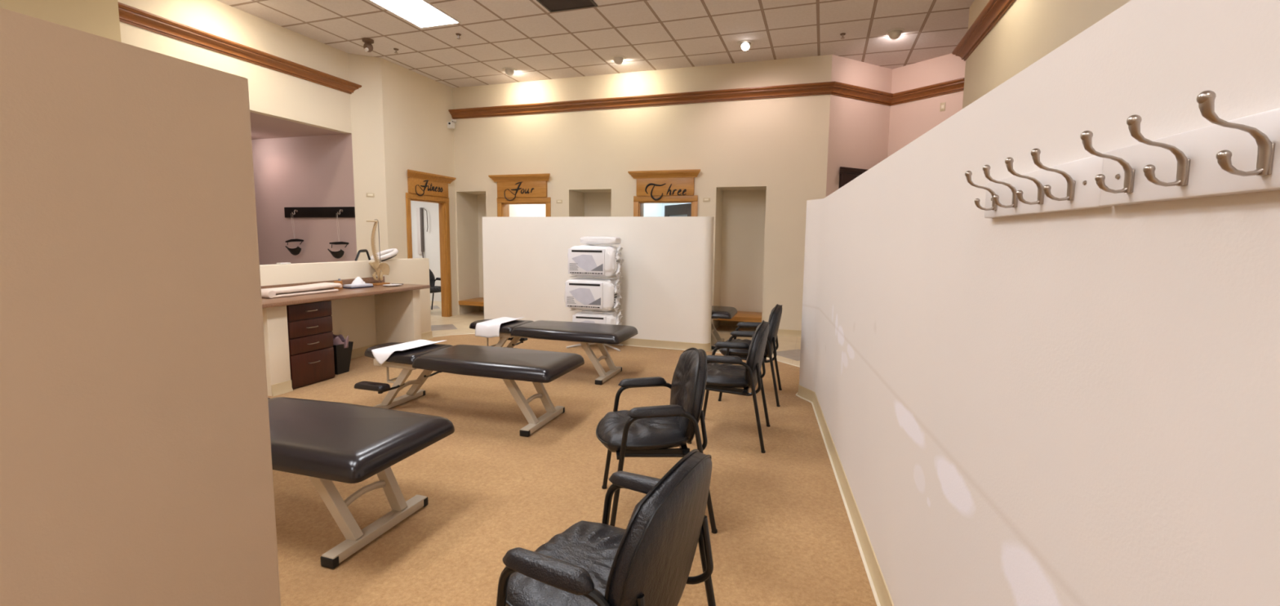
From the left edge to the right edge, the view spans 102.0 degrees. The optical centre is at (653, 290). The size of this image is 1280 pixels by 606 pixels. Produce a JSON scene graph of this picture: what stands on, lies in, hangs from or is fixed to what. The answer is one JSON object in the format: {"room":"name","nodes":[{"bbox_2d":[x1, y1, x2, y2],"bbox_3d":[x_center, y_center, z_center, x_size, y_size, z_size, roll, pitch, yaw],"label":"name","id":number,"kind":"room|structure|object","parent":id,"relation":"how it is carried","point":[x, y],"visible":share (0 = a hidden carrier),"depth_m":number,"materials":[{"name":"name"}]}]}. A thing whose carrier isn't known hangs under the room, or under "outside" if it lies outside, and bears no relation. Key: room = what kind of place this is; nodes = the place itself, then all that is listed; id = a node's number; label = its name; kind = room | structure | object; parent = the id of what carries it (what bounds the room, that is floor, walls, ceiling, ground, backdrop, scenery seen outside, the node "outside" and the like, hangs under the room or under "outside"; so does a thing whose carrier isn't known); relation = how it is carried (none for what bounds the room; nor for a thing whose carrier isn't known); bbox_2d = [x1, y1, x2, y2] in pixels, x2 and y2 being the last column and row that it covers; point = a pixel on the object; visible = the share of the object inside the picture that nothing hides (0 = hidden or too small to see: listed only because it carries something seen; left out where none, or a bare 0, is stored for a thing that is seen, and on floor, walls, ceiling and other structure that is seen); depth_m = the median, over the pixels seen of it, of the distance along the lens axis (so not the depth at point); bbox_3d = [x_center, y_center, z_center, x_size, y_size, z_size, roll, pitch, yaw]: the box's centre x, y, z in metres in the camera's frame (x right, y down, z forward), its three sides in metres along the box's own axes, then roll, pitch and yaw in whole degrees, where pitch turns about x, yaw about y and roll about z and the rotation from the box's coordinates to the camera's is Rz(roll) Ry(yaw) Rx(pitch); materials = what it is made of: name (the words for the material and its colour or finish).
{"room":"chiropractic clinic","nodes":[
{"label":"chiropractic clinic","id":0,"kind":"room"},
{"bbox_2d":[0,0,121,41],"bbox_3d":[-6.393,-0.868,1.884,0.450,4.090,6.940,2,6,17],"label":"wall","id":1,"kind":"structure","parent":0,"point":[97,17],"depth_m":4.70,"materials":[{"name":"beige paint"}]},
{"bbox_2d":[0,7,280,605],"bbox_3d":[-1.642,0.595,-0.683,0.130,1.810,4.217,2,6,17],"label":"wall","id":2,"kind":"structure","parent":0,"point":[136,468],"depth_m":1.01,"materials":[{"name":"beige paint"}]},
{"bbox_2d":[117,0,351,133],"bbox_3d":[-4.926,-1.313,6.528,0.120,4.090,2.880,2,6,17],"label":"wall","id":3,"kind":"structure","parent":0,"point":[273,93],"depth_m":6.41,"materials":[{"name":"beige paint"}]},
{"bbox_2d":[117,1,361,93],"bbox_3d":[-4.786,-2.842,6.358,0.120,0.140,2.880,2,6,17],"label":"trim","id":4,"kind":"structure","parent":3,"relation":"attached to","point":[129,15],"depth_m":5.94,"materials":[{"name":"brown wood"}]},
{"bbox_2d":[262,305,290,395],"bbox_3d":[-3.650,0.526,4.761,0.570,0.815,0.185,2,6,17],"label":"wall","id":5,"kind":"structure","parent":0,"point":[274,318],"depth_m":4.65,"materials":[{"name":"beige paint"}]},
{"bbox_2d":[261,275,430,308],"bbox_3d":[-3.406,-0.002,5.321,0.659,0.130,2.390,2,6,17],"label":"countertop","id":6,"kind":"structure","parent":5,"relation":"on","point":[343,293],"depth_m":5.35,"materials":[{"name":"brown laminate"}]},
{"bbox_2d":[261,282,342,297],"bbox_3d":[-3.560,-0.010,5.197,0.260,0.085,0.796,2,6,17],"label":"folded towel","id":7,"kind":"object","parent":6,"relation":"on","point":[321,287],"visible":0.97,"depth_m":5.12,"materials":[{"name":"white fabric"}]},
{"bbox_2d":[333,280,342,288],"bbox_3d":[-3.494,-0.064,5.742,0.084,0.085,0.084,2,6,17],"label":"roll","id":8,"kind":"object","parent":6,"relation":"on","point":[337,282],"visible":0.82,"depth_m":5.72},
{"bbox_2d":[342,276,373,288],"bbox_3d":[-3.376,-0.100,5.917,0.160,0.126,0.270,4,6,27],"label":"tray","id":9,"kind":"object","parent":6,"relation":"on","point":[357,282],"visible":0.99,"depth_m":5.87,"materials":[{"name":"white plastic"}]},
{"bbox_2d":[365,219,390,285],"bbox_3d":[-3.337,-0.463,6.231,0.218,0.787,0.254,2,6,17],"label":"model","id":10,"kind":"object","parent":6,"relation":"on","point":[381,268],"visible":0.98,"depth_m":6.24},
{"bbox_2d":[383,284,401,285],"bbox_3d":[-3.116,-0.067,6.186,0.208,0.012,0.208,2,6,17],"label":"dish","id":11,"kind":"object","parent":6,"relation":"on","point":[384,284],"visible":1,"depth_m":6.20,"materials":[{"name":"white ceramic"}]},
{"bbox_2d":[249,111,344,139],"bbox_3d":[-6.603,-2.360,7.189,3.560,0.100,2.410,2,6,17],"label":"ceiling","id":12,"kind":"structure","parent":0,"point":[262,126],"depth_m":7.42,"materials":[{"name":"paint"}]},
{"bbox_2d":[251,133,356,264],"bbox_3d":[-6.178,-0.942,8.394,3.580,2.949,0.115,2,6,17],"label":"wall","id":13,"kind":"structure","parent":0,"point":[310,171],"depth_m":8.06,"materials":[{"name":"paint"}]},
{"bbox_2d":[284,206,355,217],"bbox_3d":[-5.166,-1.205,7.938,1.400,0.160,0.103,2,6,17],"label":"board","id":14,"kind":"object","parent":13,"relation":"attached to","point":[312,211],"visible":1,"depth_m":7.95,"materials":[{"name":"black wood"}]},
{"bbox_2d":[284,213,303,255],"bbox_3d":[-5.580,-0.872,8.003,0.363,0.647,0.090,2,6,17],"label":"halter","id":15,"kind":"object","parent":14,"relation":"hanging from","point":[296,251],"visible":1,"depth_m":8.00},
{"bbox_2d":[327,214,348,258],"bbox_3d":[-4.729,-0.820,7.742,0.361,0.677,0.090,2,6,17],"label":"halter","id":16,"kind":"object","parent":14,"relation":"hanging from","point":[339,254],"visible":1,"depth_m":7.75},
{"bbox_2d":[259,257,431,349],"bbox_3d":[-3.693,0.260,5.756,0.120,1.145,3.300,2,6,17],"label":"wall","id":17,"kind":"structure","parent":0,"point":[354,317],"depth_m":6.12,"materials":[{"name":"beige paint"}]},
{"bbox_2d":[276,262,290,264],"bbox_3d":[-3.795,-0.281,5.315,0.060,0.016,0.110,2,6,17],"label":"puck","id":18,"kind":"object","parent":17,"relation":"on","point":[282,263],"visible":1,"depth_m":5.30,"materials":[{"name":"plastic"}]},
{"bbox_2d":[261,275,384,288],"bbox_3d":[-3.721,-0.032,5.385,0.019,0.090,2.330,2,6,17],"label":"backsplash","id":19,"kind":"structure","parent":17,"relation":"attached to","point":[367,280],"depth_m":5.77,"materials":[{"name":"brown laminate"}]},
{"bbox_2d":[271,330,433,396],"bbox_3d":[-3.322,0.755,6.013,0.718,0.103,2.718,2,6,17],"label":"baseboard","id":20,"kind":"structure","parent":17,"relation":"attached to","point":[283,387],"depth_m":4.79,"materials":[{"name":"beige plastic"}]},
{"bbox_2d":[355,248,370,261],"bbox_3d":[-3.516,-0.429,6.264,0.022,0.144,0.236,2,6,17],"label":"handle","id":21,"kind":"object","parent":17,"relation":"on","point":[362,250],"visible":0.99,"depth_m":6.26,"materials":[{"name":"black metal"}]},
{"bbox_2d":[370,248,398,261],"bbox_3d":[-3.418,-0.448,6.581,0.240,0.175,0.388,2,6,17],"label":"cushion","id":22,"kind":"object","parent":17,"relation":"on","point":[385,255],"visible":0.8,"depth_m":6.55,"materials":[{"name":"white fabric"}]},
{"bbox_2d":[347,53,408,260],"bbox_3d":[-4.199,-1.456,8.055,0.820,4.090,0.337,-5,8,-44],"label":"wall","id":23,"kind":"structure","parent":0,"point":[378,108],"depth_m":7.86,"materials":[{"name":"beige paint"}]},
{"bbox_2d":[366,192,374,196],"bbox_3d":[-4.282,-1.450,7.835,0.110,0.060,0.012,-2,6,-24],"label":"wall plate","id":24,"kind":"object","parent":23,"relation":"attached to","point":[368,194],"visible":1,"depth_m":7.83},
{"bbox_2d":[374,288,421,343],"bbox_3d":[-3.141,0.371,6.373,0.580,0.815,0.120,2,6,17],"label":"wall","id":25,"kind":"structure","parent":0,"point":[397,314],"depth_m":6.30,"materials":[{"name":"beige paint"}]},
{"bbox_2d":[410,200,441,301],"bbox_3d":[-5.749,-0.984,10.120,4.380,2.700,3.400,2,6,17],"label":"wall","id":26,"kind":"structure","parent":0,"point":[432,242],"depth_m":11.56,"materials":[{"name":"white paint"}]},
{"bbox_2d":[416,207,427,257],"bbox_3d":[-5.133,-1.147,11.554,0.318,1.404,0.078,2,6,17],"label":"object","id":27,"kind":"object","parent":26,"relation":"attached to","point":[420,211],"visible":0.88,"depth_m":11.54,"materials":[{"name":"white"}]},
{"bbox_2d":[479,306,484,311],"bbox_3d":[-3.133,0.354,10.126,0.622,0.103,0.018,2,6,17],"label":"baseboard","id":28,"kind":"structure","parent":26,"relation":"attached to","point":[482,308],"depth_m":10.20,"materials":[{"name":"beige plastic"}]},
{"bbox_2d":[404,67,457,315],"bbox_3d":[-3.839,-1.539,8.933,0.120,4.090,1.120,2,6,17],"label":"wall","id":29,"kind":"structure","parent":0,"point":[430,143],"depth_m":8.83,"materials":[{"name":"beige paint"}]},
{"bbox_2d":[405,168,456,316],"bbox_3d":[-3.869,-0.733,8.880,0.320,2.495,1.155,2,6,17],"label":"door frame","id":30,"kind":"structure","parent":29,"relation":"attached to","point":[426,187],"depth_m":9.04,"materials":[{"name":"brown wood"}]},
{"bbox_2d":[509,204,545,216],"bbox_3d":[-1.256,-0.968,10.543,2.410,2.700,3.130,2,6,17],"label":"wall","id":31,"kind":"structure","parent":0,"point":[515,210],"depth_m":10.31,"materials":[{"name":"white paint"}]},
{"bbox_2d":[267,333,876,605],"bbox_3d":[-4.048,1.103,2.992,12.400,0.009,10.080,2,6,17],"label":"floor","id":32,"kind":"structure","parent":0,"point":[784,536],"depth_m":2.91,"materials":[{"name":"beige carpet"}]},
{"bbox_2d":[286,300,334,389],"bbox_3d":[-3.505,0.494,5.057,0.530,0.803,0.464,2,6,17],"label":"base cabinet","id":33,"kind":"object","parent":32,"relation":"on","point":[309,325],"visible":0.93,"depth_m":4.97,"materials":[{"name":"brown wood"}]},
{"bbox_2d":[333,333,353,374],"bbox_3d":[-3.345,0.658,5.444,0.309,0.407,0.232,2,6,17],"label":"waste bin","id":34,"kind":"object","parent":32,"relation":"on","point":[343,348],"visible":0.55,"depth_m":5.39,"materials":[{"name":"black plastic"}]},
{"bbox_2d":[267,396,454,568],"bbox_3d":[-2.008,0.887,2.707,1.854,0.521,0.790,2,6,17],"label":"table","id":35,"kind":"object","parent":32,"relation":"on","point":[324,442],"visible":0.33,"depth_m":2.41,"materials":[{"name":"black leather"}]},
{"bbox_2d":[267,396,454,483],"bbox_3d":[-1.713,0.691,2.596,1.243,0.100,0.659,2,6,17],"label":"cushion","id":36,"kind":"object","parent":35,"relation":"on","point":[334,441],"depth_m":2.41,"materials":[{"name":"black leather"}]},
{"bbox_2d":[354,342,584,436],"bbox_3d":[-1.530,0.743,4.216,1.854,0.521,0.790,2,6,17],"label":"table","id":37,"kind":"object","parent":32,"relation":"on","point":[539,367],"visible":0.91,"depth_m":4.02,"materials":[{"name":"black leather"}]},
{"bbox_2d":[371,339,444,364],"bbox_3d":[-2.050,0.509,4.349,0.298,0.120,0.538,3,6,23],"label":"paper sheet","id":38,"kind":"object","parent":37,"relation":"on","point":[381,355],"visible":1,"depth_m":4.23,"materials":[{"name":"white paper"}]},
{"bbox_2d":[364,342,453,364],"bbox_3d":[-2.100,0.504,4.372,0.654,0.074,0.526,2,6,17],"label":"cushion","id":39,"kind":"object","parent":37,"relation":"on","point":[407,357],"depth_m":4.20,"materials":[{"name":"white paper"}]},
{"bbox_2d":[412,344,584,382],"bbox_3d":[-1.236,0.546,4.105,1.243,0.100,0.659,2,6,17],"label":"cushion","id":40,"kind":"object","parent":37,"relation":"on","point":[492,362],"depth_m":3.91,"materials":[{"name":"black leather"}]},
{"bbox_2d":[469,319,637,384],"bbox_3d":[-1.137,0.612,5.575,1.854,0.521,0.790,2,6,17],"label":"table","id":41,"kind":"object","parent":32,"relation":"on","point":[516,331],"visible":0.74,"depth_m":5.32,"materials":[{"name":"black leather"}]},
{"bbox_2d":[475,316,525,337],"bbox_3d":[-1.681,0.396,5.708,0.300,0.156,0.520,2,6,17],"label":"paper sheet","id":42,"kind":"object","parent":41,"relation":"on","point":[490,328],"visible":1,"depth_m":5.49,"materials":[{"name":"white paper"}]},
{"bbox_2d":[469,319,533,333],"bbox_3d":[-1.707,0.374,5.730,0.654,0.074,0.526,2,6,17],"label":"cushion","id":43,"kind":"object","parent":41,"relation":"on","point":[508,326],"depth_m":5.61,"materials":[{"name":"white paper"}]},
{"bbox_2d":[511,320,637,344],"bbox_3d":[-0.842,0.416,5.464,1.243,0.100,0.659,2,6,17],"label":"cushion","id":44,"kind":"object","parent":41,"relation":"on","point":[588,332],"depth_m":5.26,"materials":[{"name":"black leather"}]},
{"bbox_2d":[566,275,622,351],"bbox_3d":[-0.729,0.106,6.823,0.741,1.300,0.408,2,6,17],"label":"display rack","id":45,"kind":"object","parent":32,"relation":"on","point":[579,344],"visible":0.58,"depth_m":6.79,"materials":[{"name":"white plastic"}]},
{"bbox_2d":[564,277,622,312],"bbox_3d":[-0.784,0.043,6.772,0.738,0.458,0.320,2,6,15],"label":"pack","id":46,"kind":"object","parent":45,"relation":"on","point":[580,293],"visible":0.95,"depth_m":6.63,"materials":[{"name":"white plastic"}]},
{"bbox_2d":[569,287,595,304],"bbox_3d":[-0.903,0.072,6.644,0.388,0.219,0.002,2,6,15],"label":"picture","id":47,"kind":"object","parent":46,"relation":"on","point":[578,295],"depth_m":6.64},
{"bbox_2d":[588,297,600,305],"bbox_3d":[-0.752,0.132,6.607,0.173,0.100,0.003,2,6,15],"label":"print","id":48,"kind":"object","parent":46,"relation":"on","point":[592,301],"depth_m":6.61},
{"bbox_2d":[567,244,623,279],"bbox_3d":[-0.755,-0.382,6.732,0.726,0.444,0.326,2,6,15],"label":"pack","id":49,"kind":"object","parent":45,"relation":"on","point":[584,260],"visible":0.98,"depth_m":6.59,"materials":[{"name":"white plastic"}]},
{"bbox_2d":[572,254,597,271],"bbox_3d":[-0.868,-0.355,6.602,0.376,0.214,0.002,2,6,15],"label":"picture","id":50,"kind":"object","parent":49,"relation":"on","point":[580,262],"depth_m":6.60},
{"bbox_2d":[591,263,602,271],"bbox_3d":[-0.720,-0.298,6.567,0.168,0.097,0.003,2,6,15],"label":"print","id":51,"kind":"object","parent":49,"relation":"on","point":[599,268],"depth_m":6.56},
{"bbox_2d":[579,235,621,244],"bbox_3d":[-0.687,-0.654,6.717,0.515,0.105,0.248,2,6,14],"label":"pack","id":52,"kind":"object","parent":49,"relation":"on","point":[587,239],"visible":1,"depth_m":6.61},
{"bbox_2d":[569,275,622,278],"bbox_3d":[-0.747,-0.183,6.787,0.610,0.009,0.360,2,6,17],"label":"shelf","id":53,"kind":"object","parent":45,"relation":"attached to","point":[571,276],"depth_m":6.66,"materials":[{"name":"white plastic"}]},
{"bbox_2d":[569,308,622,313],"bbox_3d":[-0.753,0.255,6.830,0.610,0.009,0.360,2,6,17],"label":"shelf","id":54,"kind":"object","parent":45,"relation":"attached to","point":[574,308],"depth_m":6.69,"materials":[{"name":"white plastic"}]},
{"bbox_2d":[572,310,622,324],"bbox_3d":[-0.727,0.441,6.803,0.655,0.396,0.319,2,6,14],"label":"pack","id":55,"kind":"object","parent":45,"relation":"on","point":[615,318],"visible":0.45,"depth_m":6.67,"materials":[{"name":"white plastic"}]},
{"bbox_2d":[579,320,595,323],"bbox_3d":[-0.838,0.474,6.672,0.342,0.182,0.002,2,6,14],"label":"picture","id":56,"kind":"object","parent":55,"relation":"on","point":[580,321],"depth_m":6.66},
{"bbox_2d":[496,448,715,605],"bbox_3d":[-0.132,0.860,1.520,0.590,0.872,0.572,4,6,27],"label":"chair","id":57,"kind":"object","parent":32,"relation":"on","point":[649,562],"visible":1,"depth_m":1.33,"materials":[{"name":"black leather"}]},
{"bbox_2d":[432,333,799,367],"bbox_3d":[0.080,0.804,6.470,6.769,0.013,0.977,3,6,24],"label":"trim","id":58,"kind":"structure","parent":32,"relation":"on","point":[468,333],"depth_m":6.64,"materials":[{"name":"brown wood"}]},
{"bbox_2d":[595,347,717,533],"bbox_3d":[-0.008,0.740,2.741,0.590,0.872,0.572,0,6,-9],"label":"chair","id":59,"kind":"object","parent":32,"relation":"on","point":[651,431],"visible":0.98,"depth_m":2.56,"materials":[{"name":"black leather"}]},
{"bbox_2d":[689,320,770,453],"bbox_3d":[0.560,0.639,3.826,0.590,0.872,0.572,2,6,16],"label":"chair","id":60,"kind":"object","parent":32,"relation":"on","point":[726,377],"visible":0.92,"depth_m":3.62,"materials":[{"name":"black leather"}]},
{"bbox_2d":[718,303,782,406],"bbox_3d":[0.899,0.545,4.811,0.590,0.872,0.572,2,6,15],"label":"chair","id":61,"kind":"object","parent":32,"relation":"on","point":[775,317],"visible":0.73,"depth_m":4.58,"materials":[{"name":"black leather"}]},
{"bbox_2d":[217,0,973,87],"bbox_3d":[-1.934,-3.220,4.820,15.200,0.120,15.800,2,6,17],"label":"ceiling","id":62,"kind":"structure","parent":0,"point":[529,38],"depth_m":6.66,"materials":[{"name":"tile"}]},
{"bbox_2d":[362,37,373,52],"bbox_3d":[-3.869,-3.316,7.022,0.140,0.175,0.147,2,6,17],"label":"ceiling camera","id":63,"kind":"object","parent":62,"relation":"attached to","point":[367,46],"visible":1,"depth_m":6.98,"materials":[{"name":"grey plastic"}]},
{"bbox_2d":[368,0,461,28],"bbox_3d":[-2.849,-3.275,5.922,0.600,0.012,1.210,2,6,17],"label":"ceiling light panel","id":64,"kind":"object","parent":62,"relation":"attached to","point":[420,13],"visible":1,"depth_m":6.13,"materials":[{"name":"white plastic"}]},
{"bbox_2d":[455,32,461,39],"bbox_3d":[-2.556,-3.337,6.792,0.070,0.055,0.069,2,6,17],"label":"sprinkler head","id":65,"kind":"object","parent":62,"relation":"attached to","point":[457,33],"visible":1,"depth_m":6.78},
{"bbox_2d":[502,66,516,75],"bbox_3d":[-2.274,-3.482,8.195,0.224,0.147,0.224,2,6,17],"label":"ceiling spotlight","id":66,"kind":"object","parent":62,"relation":"attached to","point":[509,71],"visible":0.92,"depth_m":8.14,"materials":[{"name":"white plastic"}]},
{"bbox_2d":[536,0,597,12],"bbox_3d":[-1.008,-3.228,5.698,0.600,0.014,0.600,2,6,17],"label":"ceiling vent","id":67,"kind":"object","parent":62,"relation":"in","point":[552,6],"visible":1,"depth_m":5.87,"materials":[{"name":"black metal"}]},
{"bbox_2d":[610,54,626,64],"bbox_3d":[-0.513,-3.401,7.599,0.224,0.147,0.224,2,6,17],"label":"ceiling spotlight","id":68,"kind":"object","parent":62,"relation":"attached to","point":[618,59],"visible":0.92,"depth_m":7.55,"materials":[{"name":"white plastic"}]},
{"bbox_2d":[737,40,753,50],"bbox_3d":[1.239,-3.316,6.975,0.224,0.147,0.224,2,6,17],"label":"ceiling spotlight","id":69,"kind":"object","parent":62,"relation":"attached to","point":[744,45],"visible":0.94,"depth_m":6.94,"materials":[{"name":"white plastic"}]},
{"bbox_2d":[840,32,845,39],"bbox_3d":[2.421,-3.256,6.622,0.070,0.055,0.069,2,6,17],"label":"sprinkler head","id":70,"kind":"object","parent":62,"relation":"attached to","point":[842,34],"visible":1,"depth_m":6.61},
{"bbox_2d":[885,27,904,39],"bbox_3d":[3.047,-3.248,6.532,0.224,0.147,0.224,2,6,17],"label":"ceiling spotlight","id":71,"kind":"object","parent":62,"relation":"attached to","point":[894,33],"visible":0.9,"depth_m":6.48,"materials":[{"name":"white plastic"}]},
{"bbox_2d":[481,216,714,348],"bbox_3d":[-0.891,-0.149,7.208,3.440,1.742,0.200,2,6,17],"label":"wall","id":72,"kind":"structure","parent":0,"point":[666,285],"depth_m":6.95,"materials":[{"name":"white paint"}]},
{"bbox_2d":[619,337,711,351],"bbox_3d":[-0.919,0.665,7.230,3.473,0.104,0.148,3,6,17],"label":"baseboard","id":73,"kind":"structure","parent":72,"relation":"attached to","point":[631,341],"depth_m":6.86,"materials":[{"name":"beige plastic"}]},
{"bbox_2d":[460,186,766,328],"bbox_3d":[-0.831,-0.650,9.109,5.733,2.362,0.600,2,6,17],"label":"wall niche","id":74,"kind":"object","parent":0,"point":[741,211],"visible":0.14,"depth_m":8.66,"materials":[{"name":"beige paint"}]},
{"bbox_2d":[458,297,484,306],"bbox_3d":[-3.225,0.208,9.807,0.614,0.075,0.637,2,6,17],"label":"bench","id":75,"kind":"object","parent":74,"relation":"attached to","point":[478,301],"visible":0.48,"depth_m":9.56,"materials":[{"name":"brown wood"}]},
{"bbox_2d":[719,320,740,326],"bbox_3d":[1.490,0.556,8.700,0.760,0.103,0.018,2,6,17],"label":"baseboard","id":76,"kind":"structure","parent":74,"relation":"attached to","point":[722,322],"depth_m":8.77,"materials":[{"name":"wood"}]},
{"bbox_2d":[713,311,762,322],"bbox_3d":[1.398,0.410,8.381,0.752,0.075,0.637,2,6,17],"label":"bench","id":77,"kind":"object","parent":74,"relation":"attached to","point":[741,316],"visible":0.5,"depth_m":8.10,"materials":[{"name":"brown wood"}]},
{"bbox_2d":[430,300,800,365],"bbox_3d":[-1.987,0.959,5.237,15.200,0.100,15.800,2,6,17],"label":"floor","id":78,"kind":"structure","parent":0,"point":[788,350],"depth_m":8.13,"materials":[{"name":"beige tile"}]},
{"bbox_2d":[429,268,440,309],"bbox_3d":[-4.274,-0.019,9.876,0.590,0.872,0.572,4,6,29],"label":"chair","id":79,"kind":"object","parent":78,"relation":"on","point":[433,289],"visible":0.32,"depth_m":10.05,"materials":[{"name":"black leather"}]},
{"bbox_2d":[711,305,737,349],"bbox_3d":[0.213,0.464,7.316,1.854,0.521,0.790,2,6,17],"label":"table","id":80,"kind":"object","parent":78,"relation":"on","point":[717,312],"visible":0.12,"depth_m":6.97,"materials":[{"name":"black leather"}]},
{"bbox_2d":[711,305,737,319],"bbox_3d":[0.508,0.267,7.205,1.243,0.100,0.659,2,6,17],"label":"cushion","id":81,"kind":"object","parent":80,"relation":"on","point":[717,312],"depth_m":6.83,"materials":[{"name":"black leather"}]},
{"bbox_2d":[452,54,832,330],"bbox_3d":[-0.604,-1.462,8.581,6.570,4.090,0.120,2,6,17],"label":"wall","id":82,"kind":"structure","parent":0,"point":[780,144],"depth_m":8.11,"materials":[{"name":"beige paint"}]},
{"bbox_2d":[447,119,456,128],"bbox_3d":[-3.586,-2.971,9.217,0.095,0.170,0.171,2,6,17],"label":"security camera","id":83,"kind":"object","parent":82,"relation":"attached to","point":[451,125],"visible":1,"depth_m":9.17,"materials":[{"name":"white plastic"}]},
{"bbox_2d":[488,173,551,216],"bbox_3d":[-2.279,-0.754,9.152,1.205,2.525,0.320,2,6,17],"label":"door frame","id":84,"kind":"structure","parent":82,"relation":"in","point":[516,188],"depth_m":8.96,"materials":[{"name":"brown wood"}]},
{"bbox_2d":[556,199,562,203],"bbox_3d":[-1.602,-1.520,8.819,0.110,0.060,0.012,2,6,17],"label":"wall plate","id":85,"kind":"object","parent":82,"relation":"attached to","point":[561,200],"visible":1,"depth_m":8.81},
{"bbox_2d":[627,168,700,216],"bbox_3d":[0.189,-0.647,8.390,1.185,2.525,0.320,2,6,17],"label":"door frame","id":86,"kind":"structure","parent":82,"relation":"in","point":[662,186],"depth_m":8.21,"materials":[{"name":"brown wood"}]},
{"bbox_2d":[664,203,691,216],"bbox_3d":[0.406,-0.436,8.749,0.040,2.020,0.840,-3,7,-30],"label":"door","id":87,"kind":"structure","parent":86,"relation":"attached to","point":[677,210],"depth_m":8.62,"materials":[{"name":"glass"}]},
{"bbox_2d":[448,77,964,119],"bbox_3d":[0.335,-2.983,8.128,8.183,0.140,0.909,2,6,10],"label":"trim","id":88,"kind":"structure","parent":82,"relation":"attached to","point":[837,88],"depth_m":7.84,"materials":[{"name":"brown wood"}]},
{"bbox_2d":[702,197,710,201],"bbox_3d":[0.828,-1.420,8.069,0.110,0.060,0.012,2,6,17],"label":"wall plate","id":89,"kind":"object","parent":82,"relation":"attached to","point":[704,199],"visible":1,"depth_m":8.07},
{"bbox_2d":[644,202,691,216],"bbox_3d":[0.588,-0.857,9.661,1.640,2.700,2.530,2,6,17],"label":"wall","id":90,"kind":"structure","parent":0,"point":[650,209],"depth_m":10.44,"materials":[{"name":"white paint"}]},
{"bbox_2d":[826,54,892,196],"bbox_3d":[3.050,-1.348,7.905,1.273,4.090,0.120,-2,6,-28],"label":"wall","id":91,"kind":"structure","parent":0,"point":[859,129],"depth_m":7.69,"materials":[{"name":"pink paint"}]},
{"bbox_2d":[777,328,801,337],"bbox_3d":[2.663,0.644,7.970,1.961,0.103,0.407,0,6,-10],"label":"baseboard","id":92,"kind":"structure","parent":91,"relation":"attached to","point":[781,332],"depth_m":7.88,"materials":[{"name":"beige wood"}]},
{"bbox_2d":[838,166,867,188],"bbox_3d":[3.168,-0.561,7.918,1.170,2.525,0.116,-2,6,-28],"label":"door","id":93,"kind":"structure","parent":91,"relation":"in","point":[846,175],"depth_m":7.63,"materials":[{"name":"brown wood"}]},
{"bbox_2d":[887,53,965,156],"bbox_3d":[4.378,-1.264,7.235,0.120,4.090,2.350,-3,7,-36],"label":"wall","id":94,"kind":"structure","parent":0,"point":[908,121],"depth_m":7.61,"materials":[{"name":"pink paint"}]},
{"bbox_2d":[939,102,945,111],"bbox_3d":[4.119,-2.618,7.372,0.012,0.115,0.070,-3,7,-36],"label":"wall plate","id":95,"kind":"object","parent":94,"relation":"attached to","point":[942,104],"visible":1,"depth_m":7.37,"materials":[{"name":"beige plastic"}]},
{"bbox_2d":[799,0,1279,605],"bbox_3d":[0.687,0.478,0.759,0.252,1.815,8.260,2,6,11],"label":"wall","id":96,"kind":"structure","parent":0,"point":[1074,407],"depth_m":0.91,"materials":[{"name":"paint"}]},
{"bbox_2d":[795,384,893,605],"bbox_3d":[0.595,1.319,0.874,0.321,0.106,8.286,2,6,12],"label":"baseboard","id":97,"kind":"structure","parent":96,"relation":"attached to","point":[882,589],"depth_m":2.67,"materials":[{"name":"beige plastic"}]},
{"bbox_2d":[964,147,1111,217],"bbox_3d":[0.712,-0.203,1.012,0.086,0.103,0.423,2,6,11],"label":"hook rail","id":98,"kind":"object","parent":96,"relation":"attached to","point":[1071,185],"visible":1,"depth_m":0.95,"materials":[{"name":"silver metal"}]},
{"bbox_2d":[1080,89,1279,205],"bbox_3d":[0.625,-0.162,0.591,0.090,0.102,0.432,2,6,11],"label":"hook rail","id":99,"kind":"object","parent":96,"relation":"attached to","point":[1241,155],"visible":1,"depth_m":0.62,"materials":[{"name":"silver metal"}]},
{"bbox_2d":[962,0,1130,108],"bbox_3d":[2.050,-0.680,1.083,0.120,4.090,10.400,2,6,17],"label":"wall","id":100,"kind":"structure","parent":0,"point":[1028,30],"depth_m":4.25,"materials":[{"name":"beige paint"}]},
{"bbox_2d":[951,0,1015,60],"bbox_3d":[2.003,-2.237,1.116,0.120,0.140,10.320,2,6,17],"label":"trim","id":101,"kind":"structure","parent":100,"relation":"attached to","point":[994,10],"depth_m":5.13,"materials":[{"name":"brown wood"}]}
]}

